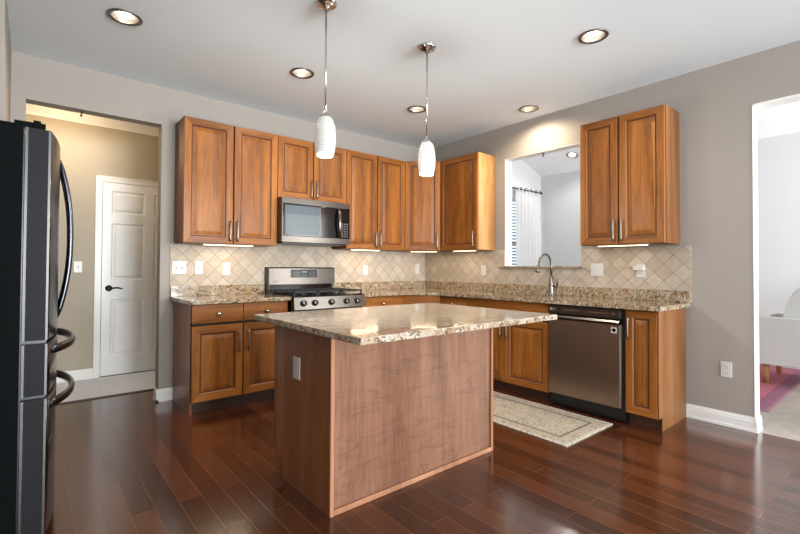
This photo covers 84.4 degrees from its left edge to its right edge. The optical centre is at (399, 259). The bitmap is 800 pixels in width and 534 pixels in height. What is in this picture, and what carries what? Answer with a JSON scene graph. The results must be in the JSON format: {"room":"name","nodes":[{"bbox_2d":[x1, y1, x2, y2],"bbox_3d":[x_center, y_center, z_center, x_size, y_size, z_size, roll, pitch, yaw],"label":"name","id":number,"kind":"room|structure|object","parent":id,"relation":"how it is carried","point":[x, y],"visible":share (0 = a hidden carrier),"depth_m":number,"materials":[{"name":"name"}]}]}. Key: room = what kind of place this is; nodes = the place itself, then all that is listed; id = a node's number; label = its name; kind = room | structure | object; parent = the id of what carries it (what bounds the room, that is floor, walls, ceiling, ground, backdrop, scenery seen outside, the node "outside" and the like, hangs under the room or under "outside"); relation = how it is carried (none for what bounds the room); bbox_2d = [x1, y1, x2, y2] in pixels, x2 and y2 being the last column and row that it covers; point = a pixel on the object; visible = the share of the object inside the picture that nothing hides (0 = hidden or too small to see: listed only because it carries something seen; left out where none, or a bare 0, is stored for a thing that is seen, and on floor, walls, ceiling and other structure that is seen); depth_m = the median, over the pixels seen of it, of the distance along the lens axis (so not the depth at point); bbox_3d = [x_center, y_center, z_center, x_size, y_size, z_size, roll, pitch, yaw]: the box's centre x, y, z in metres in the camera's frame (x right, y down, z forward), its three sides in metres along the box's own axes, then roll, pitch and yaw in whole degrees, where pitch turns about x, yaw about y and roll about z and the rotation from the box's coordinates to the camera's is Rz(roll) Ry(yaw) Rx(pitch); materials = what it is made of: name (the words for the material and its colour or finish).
{"room":"kitchen","nodes":[
{"label":"kitchen","id":0,"kind":"room"},
{"bbox_2d":[0,0,11,121],"bbox_3d":[0.794,-0.227,-1.901,0.950,2.770,12.600,1,-1,-40],"label":"wall","id":1,"kind":"structure","parent":0,"point":[5,42],"depth_m":2.59,"materials":[{"name":"beige paint"}]},
{"bbox_2d":[25,114,158,371],"bbox_3d":[-3.804,-0.146,4.253,3.900,2.770,0.100,1,-1,-40],"label":"wall","id":2,"kind":"structure","parent":0,"point":[87,151],"depth_m":4.61,"materials":[{"name":"beige paint"}]},
{"bbox_2d":[56,368,92,382],"bbox_3d":[-4.250,1.176,3.786,2.656,0.107,0.018,1,-1,-40],"label":"baseboard","id":3,"kind":"structure","parent":2,"relation":"attached to","point":[82,374],"depth_m":4.56,"materials":[{"name":"white paint"}]},
{"bbox_2d":[74,261,81,272],"bbox_3d":[-3.333,0.075,4.567,0.072,0.116,0.016,1,-1,-40],"label":"light switch","id":4,"kind":"object","parent":2,"relation":"attached to","point":[77,264],"visible":1,"depth_m":4.57,"materials":[{"name":"white plastic"}]},
{"bbox_2d":[26,103,158,136],"bbox_3d":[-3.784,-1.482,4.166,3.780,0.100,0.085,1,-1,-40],"label":"ceiling","id":5,"kind":"structure","parent":2,"relation":"attached to","point":[31,109],"depth_m":4.62,"materials":[{"name":"white paint"}]},
{"bbox_2d":[93,175,157,377],"bbox_3d":[-2.860,0.182,4.955,0.946,2.147,0.024,1,-1,-40],"label":"door frame","id":6,"kind":"structure","parent":2,"relation":"attached to","point":[100,179],"depth_m":4.67,"materials":[{"name":"white paint"}]},
{"bbox_2d":[100,370,153,376],"bbox_3d":[-2.890,1.252,4.965,0.822,0.009,0.090,1,-1,-40],"label":"door threshold","id":7,"kind":"structure","parent":2,"relation":"attached to","point":[147,370],"depth_m":4.83,"materials":[{"name":"brown metal"}]},
{"bbox_2d":[100,182,157,375],"bbox_3d":[-2.856,0.209,4.949,0.814,2.069,0.105,1,-1,-40],"label":"door","id":8,"kind":"structure","parent":2,"relation":"in","point":[129,212],"depth_m":4.85,"materials":[{"name":"white paint"}]},
{"bbox_2d":[10,51,424,388],"bbox_3d":[-2.035,-0.141,4.022,6.320,2.770,0.120,1,-1,-40],"label":"wall","id":9,"kind":"structure","parent":0,"point":[34,80],"depth_m":3.90,"materials":[{"name":"beige paint"}]},
{"bbox_2d":[153,387,172,401],"bbox_3d":[-2.111,1.189,3.931,0.136,0.107,0.138,1,-1,-40],"label":"baseboard","id":10,"kind":"structure","parent":9,"relation":"attached to","point":[159,395],"depth_m":3.88,"materials":[{"name":"white paint"}]},
{"bbox_2d":[170,284,264,296],"bbox_3d":[-1.705,0.288,4.189,0.860,0.094,0.022,1,-1,-40],"label":"backsplash","id":11,"kind":"structure","parent":9,"relation":"attached to","point":[201,290],"depth_m":4.15,"materials":[{"name":"beige stone"}]},
{"bbox_2d":[174,116,277,246],"bbox_3d":[-1.590,-0.677,4.096,0.838,1.077,0.343,1,-1,-40],"label":"upper cabinet","id":12,"kind":"object","parent":9,"relation":"attached to","point":[226,176],"visible":1,"depth_m":3.95,"materials":[{"name":"brown wood"}]},
{"bbox_2d":[202,244,252,246],"bbox_3d":[-1.577,-0.134,4.066,0.460,0.010,0.040,1,-1,-40],"label":"light","id":13,"kind":"object","parent":12,"relation":"attached to","point":[202,244],"visible":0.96,"depth_m":4.04,"materials":[{"name":"white plastic"}]},
{"bbox_2d":[169,244,424,296],"bbox_3d":[-0.857,0.059,4.920,3.100,0.586,0.008,1,-1,-40],"label":"backsplash","id":14,"kind":"structure","parent":9,"relation":"attached to","point":[247,264],"depth_m":4.61,"materials":[{"name":"tile"}]},
{"bbox_2d":[172,261,185,273],"bbox_3d":[-1.982,0.071,3.965,0.116,0.116,0.016,1,-1,-40],"label":"light switch","id":15,"kind":"object","parent":14,"relation":"attached to","point":[178,267],"visible":1,"depth_m":3.96,"materials":[{"name":"white plastic"}]},
{"bbox_2d":[195,261,202,273],"bbox_3d":[-1.854,0.074,4.071,0.070,0.116,0.016,1,-1,-40],"label":"light switch","id":16,"kind":"object","parent":14,"relation":"attached to","point":[198,264],"visible":1,"depth_m":4.07,"materials":[{"name":"white plastic"}]},
{"bbox_2d":[222,263,229,274],"bbox_3d":[-1.666,0.087,4.233,0.072,0.116,0.008,1,-1,-40],"label":"wall outlet","id":17,"kind":"object","parent":14,"relation":"attached to","point":[225,266],"visible":1,"depth_m":4.23,"materials":[{"name":"white plastic"}]},
{"bbox_2d":[363,265,367,274],"bbox_3d":[-0.415,0.124,5.277,0.072,0.116,0.008,1,-1,-40],"label":"wall outlet","id":18,"kind":"object","parent":14,"relation":"attached to","point":[365,267],"visible":1,"depth_m":5.28,"materials":[{"name":"white plastic"}]},
{"bbox_2d":[415,265,418,272],"bbox_3d":[0.229,0.121,5.814,0.072,0.116,0.008,1,-1,-40],"label":"wall outlet","id":19,"kind":"object","parent":14,"relation":"attached to","point":[416,266],"visible":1,"depth_m":5.81,"materials":[{"name":"white plastic"}]},
{"bbox_2d":[277,135,345,203],"bbox_3d":[-0.966,-0.901,4.621,0.780,0.605,0.343,1,-1,-40],"label":"upper cabinet","id":20,"kind":"object","parent":9,"relation":"attached to","point":[302,174],"visible":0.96,"depth_m":4.48,"materials":[{"name":"brown wood"}]},
{"bbox_2d":[277,197,349,246],"bbox_3d":[-0.935,-0.373,4.554,0.762,0.437,0.459,1,-1,-40],"label":"microwave","id":21,"kind":"object","parent":20,"relation":"attached to","point":[302,222],"visible":1,"depth_m":4.39,"materials":[{"name":"silver metal"}]},
{"bbox_2d":[331,149,404,250],"bbox_3d":[-0.345,-0.653,5.136,0.834,1.077,0.343,1,-1,-40],"label":"upper cabinet","id":22,"kind":"object","parent":9,"relation":"attached to","point":[375,185],"visible":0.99,"depth_m":5.02,"materials":[{"name":"brown wood"}]},
{"bbox_2d":[350,249,379,250],"bbox_3d":[-0.395,-0.111,5.053,0.400,0.010,0.040,1,-1,-40],"label":"light","id":23,"kind":"object","parent":22,"relation":"attached to","point":[350,249],"visible":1,"depth_m":5.06,"materials":[{"name":"white plastic"}]},
{"bbox_2d":[398,161,452,251],"bbox_3d":[0.294,-0.643,5.501,0.620,1.077,0.601,1,-1,-40],"label":"upper cabinet","id":24,"kind":"object","parent":9,"relation":"attached to","point":[422,193],"visible":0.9,"depth_m":5.28,"materials":[{"name":"brown wood"}]},
{"bbox_2d":[7,0,799,147],"bbox_3d":[2.002,-1.639,-0.873,6.200,0.100,12.600,1,-1,-40],"label":"ceiling","id":25,"kind":"structure","parent":0,"point":[491,59],"depth_m":3.18,"materials":[{"name":"white paint"}]},
{"bbox_2d":[107,8,142,25],"bbox_3d":[-1.751,-1.578,2.810,0.196,0.083,0.196,1,-1,-40],"label":"recessed light","id":26,"kind":"object","parent":25,"relation":"in","point":[125,17],"visible":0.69,"depth_m":2.85,"materials":[{"name":"silver metal"}]},
{"bbox_2d":[290,68,313,78],"bbox_3d":[-0.800,-1.559,3.606,0.196,0.083,0.196,1,-1,-40],"label":"recessed light","id":27,"kind":"object","parent":25,"relation":"in","point":[303,73],"visible":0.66,"depth_m":3.66,"materials":[{"name":"silver metal"}]},
{"bbox_2d":[314,0,336,157],"bbox_3d":[-0.445,-1.079,2.642,0.132,0.924,0.132,1,-1,-40],"label":"pendant lamp","id":28,"kind":"object","parent":25,"relation":"hanging from","point":[325,133],"visible":1,"depth_m":2.60,"materials":[{"name":"white glass"}]},
{"bbox_2d":[407,106,425,112],"bbox_3d":[0.170,-1.541,4.414,0.196,0.083,0.196,1,-1,-40],"label":"recessed light","id":29,"kind":"object","parent":25,"relation":"in","point":[414,109],"visible":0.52,"depth_m":4.47,"materials":[{"name":"silver metal"}]},
{"bbox_2d":[418,42,435,175],"bbox_3d":[0.193,-1.067,3.165,0.132,0.924,0.132,1,-1,-40],"label":"pendant lamp","id":30,"kind":"object","parent":25,"relation":"hanging from","point":[426,157],"visible":1,"depth_m":3.12,"materials":[{"name":"white glass"}]},
{"bbox_2d":[519,105,538,112],"bbox_3d":[1.280,-1.536,4.385,0.196,0.083,0.196,1,-1,-40],"label":"recessed light","id":31,"kind":"object","parent":25,"relation":"in","point":[528,108],"visible":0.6,"depth_m":4.44,"materials":[{"name":"silver metal"}]},
{"bbox_2d":[578,28,608,43],"bbox_3d":[1.316,-1.559,3.010,0.196,0.083,0.196,1,-1,-40],"label":"recessed light","id":32,"kind":"object","parent":25,"relation":"in","point":[591,36],"visible":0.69,"depth_m":3.05,"materials":[{"name":"silver metal"}]},
{"bbox_2d":[17,363,799,533],"bbox_3d":[2.960,1.238,0.815,9.920,0.054,14.020,1,-1,-40],"label":"floor","id":33,"kind":"structure","parent":0,"point":[133,463],"depth_m":2.46,"materials":[{"name":"brown wood"}]},
{"bbox_2d":[0,119,75,533],"bbox_3d":[-2.010,0.317,1.983,0.890,1.786,0.914,1,-1,-40],"label":"refrigerator","id":34,"kind":"object","parent":33,"relation":"on","point":[32,169],"visible":1,"depth_m":1.81,"materials":[{"name":"black metal"}]},
{"bbox_2d":[57,388,153,404],"bbox_3d":[-3.265,1.225,3.483,3.780,0.008,0.035,1,-1,-40],"label":"trim","id":35,"kind":"structure","parent":33,"relation":"on","point":[153,388],"depth_m":3.98,"materials":[{"name":"brown wood"}]},
{"bbox_2d":[172,301,287,415],"bbox_3d":[-1.512,0.806,3.964,0.829,0.880,0.602,1,-1,-40],"label":"base cabinet","id":36,"kind":"object","parent":33,"relation":"on","point":[223,356],"visible":0.95,"depth_m":3.71,"materials":[{"name":"brown wood"}]},
{"bbox_2d":[170,284,291,304],"bbox_3d":[-1.510,0.301,3.956,0.860,0.127,0.628,1,-1,-40],"label":"countertop","id":37,"kind":"structure","parent":36,"relation":"on","point":[201,294],"depth_m":3.99,"materials":[{"name":"beige stone"}]},
{"bbox_2d":[265,267,364,311],"bbox_3d":[-0.852,0.667,4.448,0.777,1.182,0.703,1,-1,-40],"label":"gas range","id":38,"kind":"object","parent":33,"relation":"on","point":[310,288],"visible":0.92,"depth_m":4.45,"materials":[{"name":"silver metal"}]},
{"bbox_2d":[269,292,362,296],"bbox_3d":[-0.843,0.346,4.445,0.772,0.013,0.550,1,-1,-40],"label":"cooktop","id":39,"kind":"object","parent":38,"relation":"in","point":[315,294],"depth_m":4.31,"materials":[{"name":"black metal"}]},
{"bbox_2d":[362,295,402,306],"bbox_3d":[-0.357,0.828,4.928,0.589,0.880,0.602,1,-1,-40],"label":"base cabinet","id":40,"kind":"object","parent":33,"relation":"on","point":[374,301],"visible":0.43,"depth_m":4.73,"materials":[{"name":"brown wood"}]},
{"bbox_2d":[274,325,492,517],"bbox_3d":[-0.076,0.791,2.737,1.217,0.884,0.672,1,-1,-40],"label":"kitchen island","id":41,"kind":"object","parent":33,"relation":"on","point":[359,425],"visible":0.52,"depth_m":2.36,"materials":[{"name":"brown wood"}]},
{"bbox_2d":[293,356,299,379],"bbox_3d":[-0.554,0.579,2.358,0.008,0.118,0.075,1,-1,-40],"label":"wall outlet","id":42,"kind":"object","parent":41,"relation":"attached to","point":[296,360],"visible":1,"depth_m":2.35,"materials":[{"name":"white plastic"}]},
{"bbox_2d":[254,303,556,345],"bbox_3d":[0.046,0.331,2.548,1.403,0.030,1.062,1,-1,-40],"label":"island countertop","id":43,"kind":"structure","parent":41,"relation":"on","point":[360,326],"depth_m":2.28,"materials":[{"name":"beige stone"}]},
{"bbox_2d":[403,295,439,304],"bbox_3d":[0.275,0.838,5.293,0.856,0.880,0.853,1,-1,-40],"label":"base cabinet","id":44,"kind":"object","parent":33,"relation":"on","point":[407,299],"visible":0.13,"depth_m":4.91,"materials":[{"name":"brown wood"}]},
{"bbox_2d":[333,281,690,311],"bbox_3d":[0.774,0.318,4.251,1.444,0.127,3.104,1,-1,-40],"label":"countertop","id":45,"kind":"structure","parent":44,"relation":"on","point":[618,298],"depth_m":4.32,"materials":[{"name":"beige stone"}]},
{"bbox_2d":[535,253,558,295],"bbox_3d":[1.435,0.143,4.291,0.293,0.419,0.122,1,-1,-40],"label":"faucet","id":46,"kind":"object","parent":45,"relation":"on","point":[552,285],"visible":0.99,"depth_m":4.36,"materials":[{"name":"silver metal"}]},
{"bbox_2d":[440,296,467,305],"bbox_3d":[0.769,0.833,4.900,0.602,0.880,0.398,1,-1,-40],"label":"base cabinet","id":47,"kind":"object","parent":33,"relation":"on","point":[463,301],"visible":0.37,"depth_m":4.72,"materials":[{"name":"brown wood"}]},
{"bbox_2d":[468,298,549,400],"bbox_3d":[1.201,0.827,4.382,0.602,0.880,0.945,1,-1,-40],"label":"base cabinet","id":48,"kind":"object","parent":33,"relation":"on","point":[521,351],"visible":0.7,"depth_m":4.07,"materials":[{"name":"brown wood"}]},
{"bbox_2d":[493,391,612,446],"bbox_3d":[0.835,1.250,3.760,0.668,0.008,1.635,1,-1,-40],"label":"kitchen rug","id":49,"kind":"object","parent":33,"relation":"on","point":[558,426],"visible":0.51,"depth_m":3.39,"materials":[{"name":"beige fabric"}]},
{"bbox_2d":[549,304,629,422],"bbox_3d":[1.695,0.820,3.760,0.582,0.878,0.630,1,-1,-40],"label":"dishwasher","id":50,"kind":"object","parent":33,"relation":"on","point":[587,373],"visible":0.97,"depth_m":3.55,"materials":[{"name":"silver metal"}]},
{"bbox_2d":[625,308,685,431],"bbox_3d":[1.990,0.815,3.437,0.602,0.880,0.236,1,-1,-40],"label":"base cabinet","id":51,"kind":"object","parent":33,"relation":"on","point":[655,342],"visible":0.96,"depth_m":3.29,"materials":[{"name":"brown wood"}]},
{"bbox_2d":[759,364,799,411],"bbox_3d":[3.225,1.287,5.211,2.240,0.008,2.170,1,-1,-40],"label":"area rug","id":52,"kind":"object","parent":33,"relation":"on","point":[779,386],"visible":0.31,"depth_m":4.46,"materials":[{"name":"pink fabric"}]},
{"bbox_2d":[759,288,799,382],"bbox_3d":[4.241,0.770,4.574,0.770,1.030,0.730,1,-1,-40],"label":"armchair","id":53,"kind":"object","parent":52,"relation":"on","point":[779,333],"visible":0.96,"depth_m":4.47,"materials":[{"name":"grey fabric"}]},
{"bbox_2d":[512,160,540,265],"bbox_3d":[1.443,-0.877,7.614,3.600,4.400,0.100,1,-1,-40],"label":"wall","id":54,"kind":"structure","parent":0,"point":[523,176],"depth_m":8.33,"materials":[{"name":"white paint"}]},
{"bbox_2d":[512,195,515,265],"bbox_3d":[1.873,-0.304,7.952,1.450,1.770,0.080,1,-1,-40],"label":"window","id":55,"kind":"structure","parent":54,"relation":"in","point":[513,196],"depth_m":8.15,"materials":[{"name":"white paint"}]},
{"bbox_2d":[512,198,515,264],"bbox_3d":[1.887,-0.320,7.935,1.330,1.634,0.035,1,-1,-40],"label":"window blind","id":56,"kind":"object","parent":55,"relation":"attached to","point":[514,199],"visible":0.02,"depth_m":8.11,"materials":[{"name":"white paint"}]},
{"bbox_3d":[2.314,-1.288,8.210,1.070,0.070,0.109,1,-1,-40],"label":"curtain rod","id":57,"kind":"object","parent":54,"relation":"attached to","visible":0},
{"bbox_2d":[515,187,541,265],"bbox_3d":[2.396,-0.007,8.210,0.767,2.630,0.065,1,-1,-40],"label":"curtain","id":58,"kind":"object","parent":57,"relation":"hanging from","point":[527,220],"visible":0.61,"depth_m":8.22,"materials":[{"name":"white fabric"}]},
{"bbox_2d":[425,40,799,416],"bbox_3d":[4.421,-0.207,1.128,0.120,2.870,12.600,1,-1,-40],"label":"wall","id":59,"kind":"structure","parent":0,"point":[713,104],"depth_m":3.43,"materials":[{"name":"beige paint"}]},
{"bbox_2d":[440,152,494,250],"bbox_3d":[0.767,-0.647,5.151,0.343,1.077,0.576,1,-1,-40],"label":"upper cabinet","id":60,"kind":"object","parent":59,"relation":"attached to","point":[467,182],"visible":1,"depth_m":5.00,"materials":[{"name":"brown wood"}]},
{"bbox_2d":[505,143,579,265],"bbox_3d":[1.506,-0.520,4.630,0.120,1.219,0.897,1,-1,-40],"label":"trim","id":61,"kind":"structure","parent":59,"relation":"attached to","point":[508,162],"depth_m":4.95,"materials":[{"name":"white paint"}]},
{"bbox_2d":[499,266,585,267],"bbox_3d":[1.498,0.078,4.619,0.185,0.022,1.000,1,-1,-40],"label":"sill","id":62,"kind":"structure","parent":59,"relation":"on","point":[499,266],"depth_m":4.51,"materials":[{"name":"beige stone"}]},
{"bbox_2d":[425,246,691,302],"bbox_3d":[1.330,0.124,4.723,0.008,0.471,3.114,1,-1,-40],"label":"backsplash","id":63,"kind":"structure","parent":59,"relation":"attached to","point":[667,267],"depth_m":4.17,"materials":[{"name":"tile"}]},
{"bbox_2d":[481,265,485,274],"bbox_3d":[0.970,0.124,5.141,0.008,0.116,0.072,1,-1,-40],"label":"wall outlet","id":64,"kind":"object","parent":63,"relation":"attached to","point":[483,267],"visible":1,"depth_m":5.13,"materials":[{"name":"white plastic"}]},
{"bbox_2d":[591,264,602,275],"bbox_3d":[1.832,0.093,4.109,0.008,0.116,0.116,1,-1,-40],"label":"light switch","id":65,"kind":"object","parent":63,"relation":"attached to","point":[596,269],"visible":1,"depth_m":4.11,"materials":[{"name":"white plastic"}]},
{"bbox_2d":[633,264,644,277],"bbox_3d":[2.062,0.096,3.812,0.036,0.116,0.091,1,-1,-40],"label":"wall outlet","id":66,"kind":"object","parent":63,"relation":"attached to","point":[640,268],"visible":1,"depth_m":3.81,"materials":[{"name":"white plastic"}]},
{"bbox_2d":[580,104,679,246],"bbox_3d":[1.931,-0.665,3.757,0.343,1.077,0.690,1,-1,-40],"label":"upper cabinet","id":67,"kind":"object","parent":59,"relation":"attached to","point":[630,162],"visible":1,"depth_m":3.60,"materials":[{"name":"brown wood"}]},
{"bbox_2d":[598,244,648,246],"bbox_3d":[1.888,-0.121,3.754,0.040,0.010,0.420,1,-1,-40],"label":"light","id":68,"kind":"object","parent":67,"relation":"attached to","point":[631,244],"visible":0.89,"depth_m":3.72,"materials":[{"name":"white plastic"}]},
{"bbox_2d":[598,245,641,246],"bbox_3d":[1.888,-0.118,3.754,0.032,0.004,0.400,1,-1,-40],"label":"diffuser","id":69,"kind":"object","parent":68,"relation":"attached to","point":[602,245],"depth_m":3.78,"materials":[{"name":"white plastic"}]},
{"bbox_2d":[686,403,762,433],"bbox_3d":[2.487,1.203,3.398,0.138,0.107,0.456,1,-1,-40],"label":"baseboard","id":70,"kind":"structure","parent":59,"relation":"attached to","point":[733,420],"depth_m":3.33,"materials":[{"name":"white paint"}]},
{"bbox_2d":[720,361,731,377],"bbox_3d":[2.469,0.831,3.340,0.008,0.116,0.072,1,-1,-40],"label":"wall outlet","id":71,"kind":"object","parent":59,"relation":"attached to","point":[726,367],"visible":1,"depth_m":3.34,"materials":[{"name":"white plastic"}]},
{"bbox_2d":[752,94,799,417],"bbox_3d":[3.205,0.047,2.579,0.127,2.398,1.791,1,-1,-40],"label":"door frame","id":72,"kind":"structure","parent":59,"relation":"attached to","point":[793,98],"depth_m":3.25,"materials":[{"name":"white paint"}]},
{"bbox_2d":[521,101,799,176],"bbox_3d":[4.080,-2.351,4.473,3.580,1.389,8.130,1,-1,-40],"label":"ceiling","id":73,"kind":"structure","parent":0,"point":[783,119],"depth_m":5.89,"materials":[{"name":"white paint"}]},
{"bbox_2d":[566,152,577,157],"bbox_3d":[2.986,-1.841,7.657,0.184,0.128,0.195,1,-1,-35],"label":"recessed light","id":74,"kind":"object","parent":73,"relation":"in","point":[570,154],"visible":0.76,"depth_m":7.70,"materials":[{"name":"silver metal"}]},
{"bbox_2d":[541,132,799,316],"bbox_3d":[5.413,-0.292,5.560,0.120,3.200,8.130,1,-1,-40],"label":"wall","id":75,"kind":"structure","parent":0,"point":[778,157],"depth_m":5.98,"materials":[{"name":"white paint"}]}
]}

